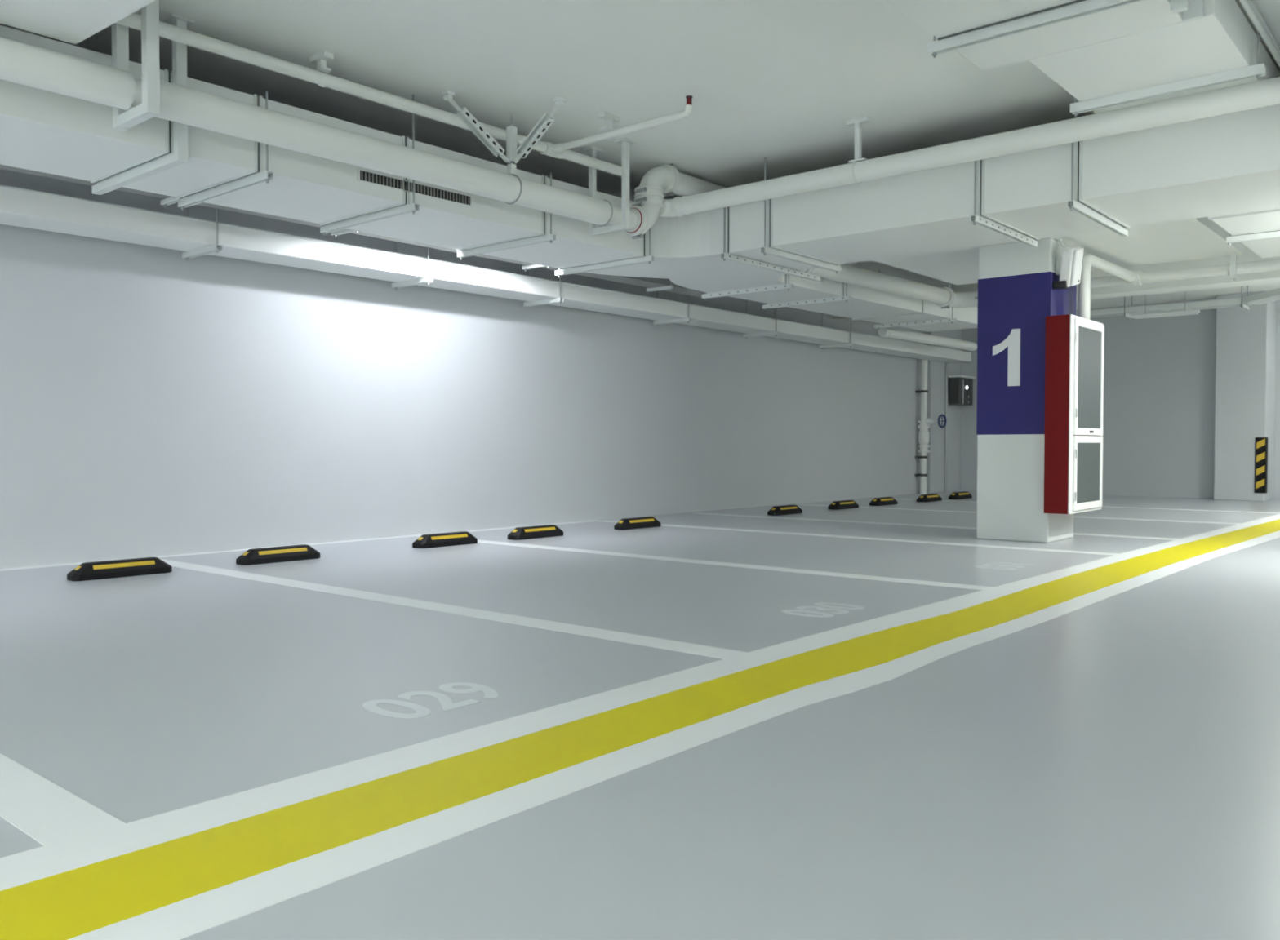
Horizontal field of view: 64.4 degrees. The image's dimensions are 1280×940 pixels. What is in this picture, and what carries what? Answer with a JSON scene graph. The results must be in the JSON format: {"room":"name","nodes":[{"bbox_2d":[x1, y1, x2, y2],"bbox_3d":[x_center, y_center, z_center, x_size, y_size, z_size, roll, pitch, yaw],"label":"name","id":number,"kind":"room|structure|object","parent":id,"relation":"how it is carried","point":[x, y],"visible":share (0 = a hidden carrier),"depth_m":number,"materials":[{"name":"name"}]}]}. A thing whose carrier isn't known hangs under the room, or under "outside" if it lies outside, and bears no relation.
{"room":"parking garage","nodes":[
{"label":"parking garage","id":0,"kind":"room"},
{"bbox_2d":[0,168,924,568],"bbox_3d":[-2.261,-0.934,9.142,0.200,3.061,25.400,1,2,40],"label":"wall","id":1,"kind":"structure","parent":0,"point":[155,402],"depth_m":8.81,"materials":[{"name":"paint"}]},
{"bbox_2d":[914,360,946,494],"bbox_3d":[4.851,-0.718,16.963,0.470,2.248,0.230,1,2,40],"label":"standpipe","id":2,"kind":"object","parent":1,"relation":"attached to","point":[925,423],"visible":1,"depth_m":16.98,"materials":[{"name":"metal"}]},
{"bbox_2d":[0,491,1279,939],"bbox_3d":[4.116,0.828,3.740,16.968,0.202,25.400,1,2,40],"label":"floor","id":3,"kind":"structure","parent":0,"point":[897,722],"depth_m":2.86,"materials":[{"name":"grey paint"}]},
{"bbox_2d":[66,557,172,581],"bbox_3d":[-3.254,0.615,6.371,0.150,0.100,0.600,1,2,40],"label":"wheel stop","id":4,"kind":"object","parent":3,"relation":"on","point":[95,571],"visible":1,"depth_m":6.30,"materials":[{"name":"black rubber"}]},
{"bbox_2d":[235,544,320,565],"bbox_3d":[-2.552,0.595,7.192,0.150,0.100,0.600,1,2,40],"label":"wheel stop","id":5,"kind":"object","parent":3,"relation":"on","point":[304,552],"visible":1,"depth_m":7.12,"materials":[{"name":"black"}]},
{"bbox_2d":[412,531,477,548],"bbox_3d":[-1.591,0.568,8.317,0.150,0.100,0.600,1,2,40],"label":"wheel stop","id":6,"kind":"object","parent":3,"relation":"on","point":[461,538],"visible":1,"depth_m":8.24,"materials":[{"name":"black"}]},
{"bbox_2d":[507,524,563,540],"bbox_3d":[-0.925,0.550,9.036,0.150,0.100,0.600,1,2,40],"label":"wheel stop","id":7,"kind":"object","parent":3,"relation":"on","point":[546,531],"visible":1,"depth_m":8.95,"materials":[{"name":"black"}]},
{"bbox_2d":[613,516,661,530],"bbox_3d":[-0.021,0.524,10.079,0.150,0.100,0.600,1,2,40],"label":"wheel stop","id":8,"kind":"object","parent":3,"relation":"on","point":[646,522],"visible":1,"depth_m":9.98,"materials":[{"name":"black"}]},
{"bbox_2d":[767,505,802,515],"bbox_3d":[1.728,0.475,12.096,0.150,0.100,0.600,1,2,40],"label":"wheel stop","id":9,"kind":"object","parent":3,"relation":"on","point":[786,509],"visible":1,"depth_m":11.98,"materials":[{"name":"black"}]},
{"bbox_2d":[827,500,858,510],"bbox_3d":[2.637,0.449,13.161,0.150,0.100,0.600,1,2,40],"label":"wheel stop","id":10,"kind":"object","parent":3,"relation":"on","point":[845,504],"visible":1,"depth_m":13.03,"materials":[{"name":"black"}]},
{"bbox_2d":[869,497,897,506],"bbox_3d":[3.352,0.429,13.983,0.150,0.100,0.600,1,2,40],"label":"wheel stop","id":11,"kind":"object","parent":3,"relation":"on","point":[885,500],"visible":1,"depth_m":13.85,"materials":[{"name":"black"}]},
{"bbox_2d":[916,493,942,502],"bbox_3d":[4.239,0.407,14.883,0.150,0.100,0.600,1,2,40],"label":"wheel stop","id":12,"kind":"object","parent":3,"relation":"on","point":[932,497],"visible":1,"depth_m":14.74,"materials":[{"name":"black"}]},
{"bbox_2d":[948,491,972,499],"bbox_3d":[4.919,0.390,15.603,0.150,0.100,0.600,1,2,40],"label":"wheel stop","id":13,"kind":"object","parent":3,"relation":"on","point":[956,495],"visible":1,"depth_m":15.47,"materials":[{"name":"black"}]},
{"bbox_2d":[976,237,1076,542],"bbox_3d":[3.393,-0.673,8.921,0.622,2.550,0.667,1,2,40],"label":"concrete column","id":14,"kind":"structure","parent":3,"relation":"on","point":[1016,294],"depth_m":8.67,"materials":[{"name":"paint"}]},
{"bbox_2d":[1052,239,1084,289],"bbox_3d":[3.579,-1.726,8.476,0.204,0.428,0.284,1,2,40],"label":"emergency light","id":15,"kind":"object","parent":14,"relation":"attached to","point":[1068,266],"visible":1,"depth_m":8.40,"materials":[{"name":"white plastic"}]},
{"bbox_2d":[1044,314,1104,514],"bbox_3d":[3.704,-0.476,8.630,0.234,1.655,0.860,1,2,40],"label":"cabinet","id":16,"kind":"object","parent":14,"relation":"attached to","point":[1074,344],"visible":1,"depth_m":8.35,"materials":[{"name":"red metal"}]},
{"bbox_2d":[1077,253,1138,319],"bbox_3d":[4.248,-1.593,9.225,0.123,0.608,1.399,1,2,42],"label":"riser pipe","id":17,"kind":"object","parent":16,"relation":"on","point":[1089,260],"visible":0.91,"depth_m":8.72,"materials":[{"name":"white metal"}]},
{"bbox_2d":[1213,290,1276,502],"bbox_3d":[9.089,-1.083,15.261,0.660,3.061,0.750,1,2,40],"label":"wall pier","id":18,"kind":"object","parent":3,"relation":"on","point":[1246,340],"visible":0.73,"depth_m":14.99,"materials":[{"name":"paint"}]},
{"bbox_2d":[1254,437,1267,493],"bbox_3d":[9.089,-0.070,14.867,0.142,0.815,0.147,1,2,40],"label":"guard","id":19,"kind":"object","parent":18,"relation":"attached to","point":[1260,443],"visible":1,"depth_m":14.81,"materials":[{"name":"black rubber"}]},
{"bbox_2d":[0,0,1279,310],"bbox_3d":[4.116,-2.431,3.660,16.968,0.200,25.400,1,2,40],"label":"ceiling","id":20,"kind":"structure","parent":0,"point":[780,82],"depth_m":6.14,"materials":[{"name":"paint"}]},
{"bbox_2d":[111,0,159,131],"bbox_3d":[-2.470,-2.034,4.972,0.434,0.656,0.120,1,2,40],"label":"hanger","id":21,"kind":"object","parent":20,"relation":"hanging from","point":[122,119],"visible":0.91,"depth_m":4.86,"materials":[{"name":"paint"}]},
{"bbox_2d":[0,36,977,308],"bbox_3d":[-2.279,-2.053,5.122,1.232,0.668,18.788,1,2,44],"label":"pipe","id":22,"kind":"object","parent":21,"relation":"on","point":[20,63],"visible":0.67,"depth_m":5.89,"materials":[{"name":"white metal"}]},
{"bbox_2d":[92,13,195,195],"bbox_3d":[-2.816,-2.006,5.689,1.128,0.746,0.120,1,2,40],"label":"hanger","id":23,"kind":"object","parent":20,"relation":"hanging from","point":[180,155],"visible":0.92,"depth_m":5.35,"materials":[{"name":"paint"}]},
{"bbox_2d":[0,24,641,268],"bbox_3d":[-4.683,-1.846,3.520,0.970,0.432,13.340,1,2,40],"label":"air duct","id":24,"kind":"object","parent":23,"relation":"on","point":[42,131],"visible":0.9,"depth_m":6.08,"materials":[{"name":"white metal"}]},
{"bbox_2d":[356,168,472,206],"bbox_3d":[-1.438,-1.823,6.579,0.005,0.072,0.915,1,2,40],"label":"grille","id":25,"kind":"object","parent":24,"relation":"attached to","point":[366,177],"depth_m":6.54,"materials":[{"name":"grey metal"}]},
{"bbox_2d":[160,196,180,208],"bbox_3d":[-3.060,-2.076,6.679,0.330,0.656,0.041,1,2,40],"label":"bracket","id":26,"kind":"object","parent":20,"relation":"hanging from","point":[171,200],"visible":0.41,"depth_m":6.72,"materials":[{"name":"metal"}]},
{"bbox_2d":[182,207,222,261],"bbox_3d":[-3.184,-1.985,7.379,0.515,0.872,0.050,1,2,40],"label":"bracket","id":27,"kind":"object","parent":20,"relation":"hanging from","point":[217,247],"visible":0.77,"depth_m":7.32,"materials":[{"name":"metal"}]},
{"bbox_2d":[177,91,274,210],"bbox_3d":[-2.490,-2.010,6.062,1.080,0.758,0.041,1,2,40],"label":"hanger","id":28,"kind":"object","parent":20,"relation":"hanging from","point":[267,175],"visible":0.8,"depth_m":5.97,"materials":[{"name":"paint"}]},
{"bbox_2d":[309,50,333,87],"bbox_3d":[-1.830,-2.293,5.842,0.150,0.181,0.094,1,2,40],"label":"hanger","id":29,"kind":"object","parent":20,"relation":"attached to","point":[320,59],"visible":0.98,"depth_m":5.82,"materials":[{"name":"paint"}]},
{"bbox_2d":[330,228,358,237],"bbox_3d":[-2.222,-2.100,7.660,0.330,0.656,0.041,1,2,40],"label":"bracket","id":30,"kind":"object","parent":20,"relation":"hanging from","point":[340,232],"visible":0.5,"depth_m":7.68,"materials":[{"name":"metal"}]},
{"bbox_2d":[320,94,419,235],"bbox_3d":[-1.834,-2.028,6.830,1.080,0.758,0.041,1,2,40],"label":"hanger","id":31,"kind":"object","parent":20,"relation":"hanging from","point":[413,207],"visible":0.82,"depth_m":6.74,"materials":[{"name":"paint"}]},
{"bbox_2d":[391,241,432,289],"bbox_3d":[-1.976,-2.020,8.793,0.515,0.872,0.050,1,2,40],"label":"bracket","id":32,"kind":"object","parent":20,"relation":"hanging from","point":[428,279],"visible":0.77,"depth_m":8.75,"materials":[{"name":"metal"}]},
{"bbox_2d":[440,89,566,174],"bbox_3d":[-0.868,-2.195,6.512,0.521,0.409,0.603,1,2,40],"label":"brace","id":33,"kind":"object","parent":20,"relation":"attached to","point":[466,117],"visible":0.99,"depth_m":6.71,"materials":[{"name":"paint"}]},
{"bbox_2d":[457,172,556,259],"bbox_3d":[-1.035,-2.051,7.765,1.080,0.758,0.041,1,2,40],"label":"hanger","id":34,"kind":"object","parent":20,"relation":"hanging from","point":[550,237],"visible":0.83,"depth_m":7.69,"materials":[{"name":"paint"}]},
{"bbox_2d":[521,263,548,271],"bbox_3d":[-0.936,-2.137,9.165,0.330,0.656,0.041,1,2,40],"label":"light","id":35,"kind":"object","parent":20,"relation":"hanging from","point":[525,268],"visible":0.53,"depth_m":9.19,"materials":[{"name":"paint"}]},
{"bbox_2d":[0,164,705,297],"bbox_3d":[-4.402,-1.798,5.096,0.248,0.074,15.900,1,2,40],"label":"cable tray","id":36,"kind":"object","parent":35,"relation":"on","point":[650,282],"visible":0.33,"depth_m":8.18,"materials":[{"name":"painted steel"}]},
{"bbox_2d":[523,269,564,308],"bbox_3d":[-0.950,-2.049,9.995,0.515,0.872,0.050,1,2,40],"label":"bracket","id":37,"kind":"object","parent":20,"relation":"hanging from","point":[528,304],"visible":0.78,"depth_m":9.96,"materials":[{"name":"metal"}]},
{"bbox_2d":[555,228,654,277],"bbox_3d":[-0.316,-2.072,8.630,1.110,0.758,0.041,1,2,40],"label":"hanger","id":38,"kind":"object","parent":20,"relation":"hanging from","point":[649,259],"visible":0.83,"depth_m":8.57,"materials":[{"name":"paint"}]},
{"bbox_2d":[560,199,817,292],"bbox_3d":[0.653,-1.978,9.023,1.924,0.424,1.958,1,2,40],"label":"air duct","id":39,"kind":"object","parent":38,"relation":"on","point":[686,251],"visible":0.6,"depth_m":8.38,"materials":[{"name":"white metal"}]},
{"bbox_2d":[582,137,635,235],"bbox_3d":[-0.233,-2.103,7.592,0.434,0.646,0.120,1,2,40],"label":"hanger","id":40,"kind":"object","parent":20,"relation":"hanging from","point":[593,230],"visible":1,"depth_m":7.48,"materials":[{"name":"paint"}]},
{"bbox_2d":[598,111,619,139],"bbox_3d":[-0.209,-2.325,6.893,0.069,0.168,0.150,1,2,40],"label":"hanger","id":41,"kind":"object","parent":20,"relation":"attached to","point":[610,118],"visible":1,"depth_m":6.87,"materials":[{"name":"paint"}]},
{"bbox_2d":[115,13,693,177],"bbox_3d":[-0.928,-2.283,5.965,1.305,0.152,3.950,1,2,40],"label":"pipe","id":42,"kind":"object","parent":41,"relation":"hanging from","point":[560,150],"visible":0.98,"depth_m":6.11,"materials":[{"name":"white metal"}]},
{"bbox_2d":[553,142,564,154],"bbox_3d":[-0.574,-2.283,7.206,0.090,0.068,0.068,1,2,40],"label":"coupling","id":43,"kind":"object","parent":42,"relation":"attached to","point":[558,148],"depth_m":7.18,"materials":[{"name":"white metal"}]},
{"bbox_2d":[646,281,673,293],"bbox_3d":[0.206,-2.169,10.503,0.330,0.656,0.041,1,2,40],"label":"bracket","id":44,"kind":"object","parent":20,"relation":"hanging from","point":[667,287],"visible":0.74,"depth_m":10.48,"materials":[{"name":"metal"}]},
{"bbox_2d":[653,290,691,326],"bbox_3d":[0.368,-2.087,11.538,0.515,0.872,0.050,1,2,40],"label":"bracket","id":45,"kind":"object","parent":20,"relation":"hanging from","point":[688,319],"visible":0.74,"depth_m":11.51,"materials":[{"name":"metal"}]},
{"bbox_2d":[0,184,972,363],"bbox_3d":[-2.251,-1.718,8.457,0.413,0.162,24.000,1,2,40],"label":"cable tray","id":46,"kind":"object","parent":45,"relation":"on","point":[19,206],"visible":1,"depth_m":8.28,"materials":[{"name":"white metal"}]},
{"bbox_2d":[702,275,793,300],"bbox_3d":[1.051,-2.107,10.046,1.070,0.758,0.042,1,2,40],"label":"hanger","id":47,"kind":"object","parent":20,"relation":"hanging from","point":[788,286],"visible":0.88,"depth_m":10.01,"materials":[{"name":"paint"}]},
{"bbox_2d":[742,299,778,338],"bbox_3d":[1.536,-2.120,12.906,0.515,0.872,0.050,1,2,40],"label":"bracket","id":48,"kind":"object","parent":20,"relation":"hanging from","point":[775,333],"visible":0.8,"depth_m":12.85,"materials":[{"name":"metal"}]},
{"bbox_2d":[720,207,820,280],"bbox_3d":[1.146,-1.944,8.713,0.042,0.498,1.490,1,2,40],"label":"hanger","id":49,"kind":"object","parent":20,"relation":"hanging from","point":[724,255],"visible":0.94,"depth_m":8.57,"materials":[{"name":"paint"}]},
{"bbox_2d":[760,157,840,274],"bbox_3d":[1.338,-2.065,8.342,0.041,0.758,1.180,1,2,40],"label":"hanger","id":50,"kind":"object","parent":20,"relation":"hanging from","point":[764,250],"visible":0.86,"depth_m":8.19,"materials":[{"name":"paint"}]},
{"bbox_2d":[766,103,1279,266],"bbox_3d":[6.404,-1.858,4.014,13.328,0.432,1.070,1,2,40],"label":"air duct","id":51,"kind":"object","parent":50,"relation":"on","point":[1228,163],"visible":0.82,"depth_m":6.70,"materials":[{"name":"white metal"}]},
{"bbox_2d":[969,160,1037,247],"bbox_3d":[2.613,-1.908,7.251,0.042,0.498,1.170,1,2,40],"label":"hanger","id":52,"kind":"object","parent":51,"relation":"attached to","point":[975,220],"visible":0.98,"depth_m":7.09,"materials":[{"name":"paint"}]},
{"bbox_2d":[1066,142,1128,236],"bbox_3d":[3.101,-1.898,6.854,0.041,0.498,1.200,1,2,40],"label":"hanger","id":53,"kind":"object","parent":51,"relation":"attached to","point":[1073,205],"visible":0.91,"depth_m":6.68,"materials":[{"name":"paint"}]},
{"bbox_2d":[761,263,850,310],"bbox_3d":[1.762,-2.126,10.832,1.070,0.758,0.042,1,2,40],"label":"hanger","id":54,"kind":"object","parent":20,"relation":"hanging from","point":[846,297],"visible":0.91,"depth_m":10.79,"materials":[{"name":"paint"}]},
{"bbox_2d":[706,274,977,332],"bbox_3d":[2.645,-1.995,11.800,0.951,0.338,4.874,1,2,42],"label":"air duct","id":55,"kind":"object","parent":54,"relation":"on","point":[865,304],"visible":0.55,"depth_m":11.41,"materials":[{"name":"white metal"}]},
{"bbox_2d":[818,313,853,349],"bbox_3d":[2.770,-2.155,14.351,0.515,0.872,0.050,1,2,40],"label":"bracket","id":56,"kind":"object","parent":20,"relation":"hanging from","point":[850,344],"visible":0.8,"depth_m":14.29,"materials":[{"name":"metal"}]},
{"bbox_2d":[846,115,870,183],"bbox_3d":[1.499,-2.192,6.988,0.133,0.440,0.158,0,1,-16],"label":"hanger","id":57,"kind":"object","parent":20,"relation":"hanging from","point":[857,122],"visible":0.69,"depth_m":6.97,"materials":[{"name":"paint"}]},
{"bbox_2d":[658,76,1279,217],"bbox_3d":[5.513,-1.967,3.552,14.088,0.157,0.178,1,2,40],"label":"pipe","id":58,"kind":"object","parent":57,"relation":"hanging from","point":[1266,92],"visible":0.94,"depth_m":6.29,"materials":[{"name":"white metal"}]},
{"bbox_2d":[874,270,956,329],"bbox_3d":[3.421,-2.171,12.676,1.080,0.758,0.042,1,2,40],"label":"hanger","id":59,"kind":"object","parent":20,"relation":"hanging from","point":[952,320],"visible":0.91,"depth_m":12.64,"materials":[{"name":"paint"}]},
{"bbox_2d":[927,0,1144,57],"bbox_3d":[1.849,-2.189,4.655,1.100,0.332,0.055,1,2,40],"label":"ceiling light","id":60,"kind":"object","parent":20,"relation":"hanging from","point":[1086,7],"visible":0.88,"depth_m":4.70,"materials":[{"name":"paint"}]},
{"bbox_2d":[884,0,1279,113],"bbox_3d":[-0.897,-2.127,1.306,1.157,0.290,14.900,1,2,40],"label":"air duct","id":61,"kind":"object","parent":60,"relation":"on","point":[1146,43],"visible":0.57,"depth_m":5.00,"materials":[{"name":"white metal"}]},
{"bbox_2d":[831,246,1279,321],"bbox_3d":[9.261,-2.287,9.693,16.568,0.381,0.450,1,2,40],"label":"ceiling beam","id":62,"kind":"structure","parent":20,"relation":"attached to","point":[1268,277],"depth_m":11.99,"materials":[{"name":"paint"}]},
{"bbox_2d":[873,217,1244,284],"bbox_3d":[3.563,-2.207,9.043,2.710,0.511,2.740,1,2,40],"label":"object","id":63,"kind":"structure","parent":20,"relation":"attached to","point":[1197,238],"depth_m":9.01,"materials":[{"name":"paint"}]},
{"bbox_2d":[1229,253,1239,280],"bbox_3d":[5.433,-1.846,9.280,0.050,0.219,0.205,1,2,40],"label":"hanger","id":64,"kind":"object","parent":63,"relation":"hanging from","point":[1233,267],"visible":1,"depth_m":9.21,"materials":[{"name":"paint"}]},
{"bbox_2d":[1076,258,1279,290],"bbox_3d":[8.769,-1.767,6.418,12.850,0.136,0.136,1,2,40],"label":"pipe","id":65,"kind":"object","parent":64,"relation":"hanging from","point":[1268,264],"visible":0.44,"depth_m":9.48,"materials":[{"name":"white metal"}]},
{"bbox_2d":[1132,291,1199,319],"bbox_3d":[7.295,-2.357,14.099,0.840,0.455,0.060,1,2,40],"label":"light","id":66,"kind":"object","parent":20,"relation":"hanging from","point":[1192,312],"visible":0.91,"depth_m":14.07,"materials":[{"name":"white metal"}]},
{"bbox_2d":[1133,312,1198,319],"bbox_3d":[7.295,-2.139,14.104,0.800,0.020,0.050,1,2,40],"label":"diffuser","id":67,"kind":"object","parent":66,"relation":"attached to","point":[1162,314],"depth_m":14.11,"materials":[{"name":"white plastic"}]},
{"bbox_2d":[1070,31,1266,116],"bbox_3d":[2.878,-2.212,5.590,0.970,0.332,0.055,1,2,40],"label":"hanger","id":68,"kind":"object","parent":20,"relation":"hanging from","point":[1258,70],"visible":0.83,"depth_m":5.54,"materials":[{"name":"paint"}]},
{"bbox_2d":[1076,285,1279,319],"bbox_3d":[9.114,-2.348,11.789,1.912,0.360,13.566,-1,2,-37],"label":"cable tray","id":69,"kind":"object","parent":20,"relation":"hanging from","point":[1272,295],"visible":0.54,"depth_m":14.36,"materials":[{"name":"paint"}]},
{"bbox_2d":[1226,231,1279,245],"bbox_3d":[4.705,-2.038,7.243,0.910,0.758,0.041,1,2,40],"label":"hanger","id":70,"kind":"object","parent":20,"relation":"hanging from","point":[1229,240],"visible":0.73,"depth_m":7.42,"materials":[{"name":"paint"}]},
{"bbox_2d":[1207,207,1279,257],"bbox_3d":[4.830,-1.815,7.383,0.867,0.182,2.015,1,2,40],"label":"air duct","id":71,"kind":"object","parent":70,"relation":"on","point":[1266,220],"visible":0.49,"depth_m":7.17,"materials":[{"name":"white metal"}]},
{"bbox_2d":[877,327,977,351],"bbox_3d":[4.260,-1.903,14.860,0.156,0.156,3.001,1,2,41],"label":"pipe","id":72,"kind":"object","parent":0,"point":[886,332],"visible":0.89,"depth_m":14.61,"materials":[{"name":"white metal"}]},
{"bbox_2d":[924,329,961,493],"bbox_3d":[5.282,-1.143,17.722,0.128,3.061,1.250,1,2,40],"label":"wall","id":73,"kind":"structure","parent":0,"point":[935,370],"depth_m":17.55,"materials":[{"name":"paint"}]},
{"bbox_2d":[944,363,947,493],"bbox_3d":[5.316,-0.734,17.643,0.044,2.248,0.044,1,2,40],"label":"conduit","id":74,"kind":"object","parent":73,"relation":"attached to","point":[946,364],"visible":1,"depth_m":17.62,"materials":[{"name":"silver metal"}]},
{"bbox_2d":[947,375,975,405],"bbox_3d":[5.645,-1.395,17.820,0.230,0.500,0.640,1,2,40],"label":"electrical box","id":75,"kind":"object","parent":73,"relation":"attached to","point":[960,386],"visible":1,"depth_m":17.63,"materials":[{"name":"grey metal"}]},
{"bbox_2d":[947,375,975,378],"bbox_3d":[5.645,-1.627,17.814,0.230,0.035,0.640,1,2,40],"label":"hood","id":76,"kind":"object","parent":75,"relation":"attached to","point":[948,376],"depth_m":17.61,"materials":[{"name":"paint"}]},
{"bbox_2d":[960,298,1279,499],"bbox_3d":[12.118,-1.029,13.071,16.568,3.061,0.550,1,2,40],"label":"wall","id":77,"kind":"structure","parent":0,"point":[1158,436],"depth_m":16.07,"materials":[{"name":"paint"}]},
{"bbox_3d":[-4.065,-0.567,-5.880,16.568,3.061,0.200,1,2,40],"label":"wall","id":78,"kind":"structure","parent":0,"visible":0},
{"bbox_2d":[0,0,155,44],"bbox_3d":[-5.088,-1.988,1.002,1.202,0.155,8.990,1,2,40],"label":"air duct","id":79,"kind":"object","parent":78,"relation":"attached to","point":[73,21],"visible":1,"depth_m":4.45,"materials":[{"name":"white metal"}]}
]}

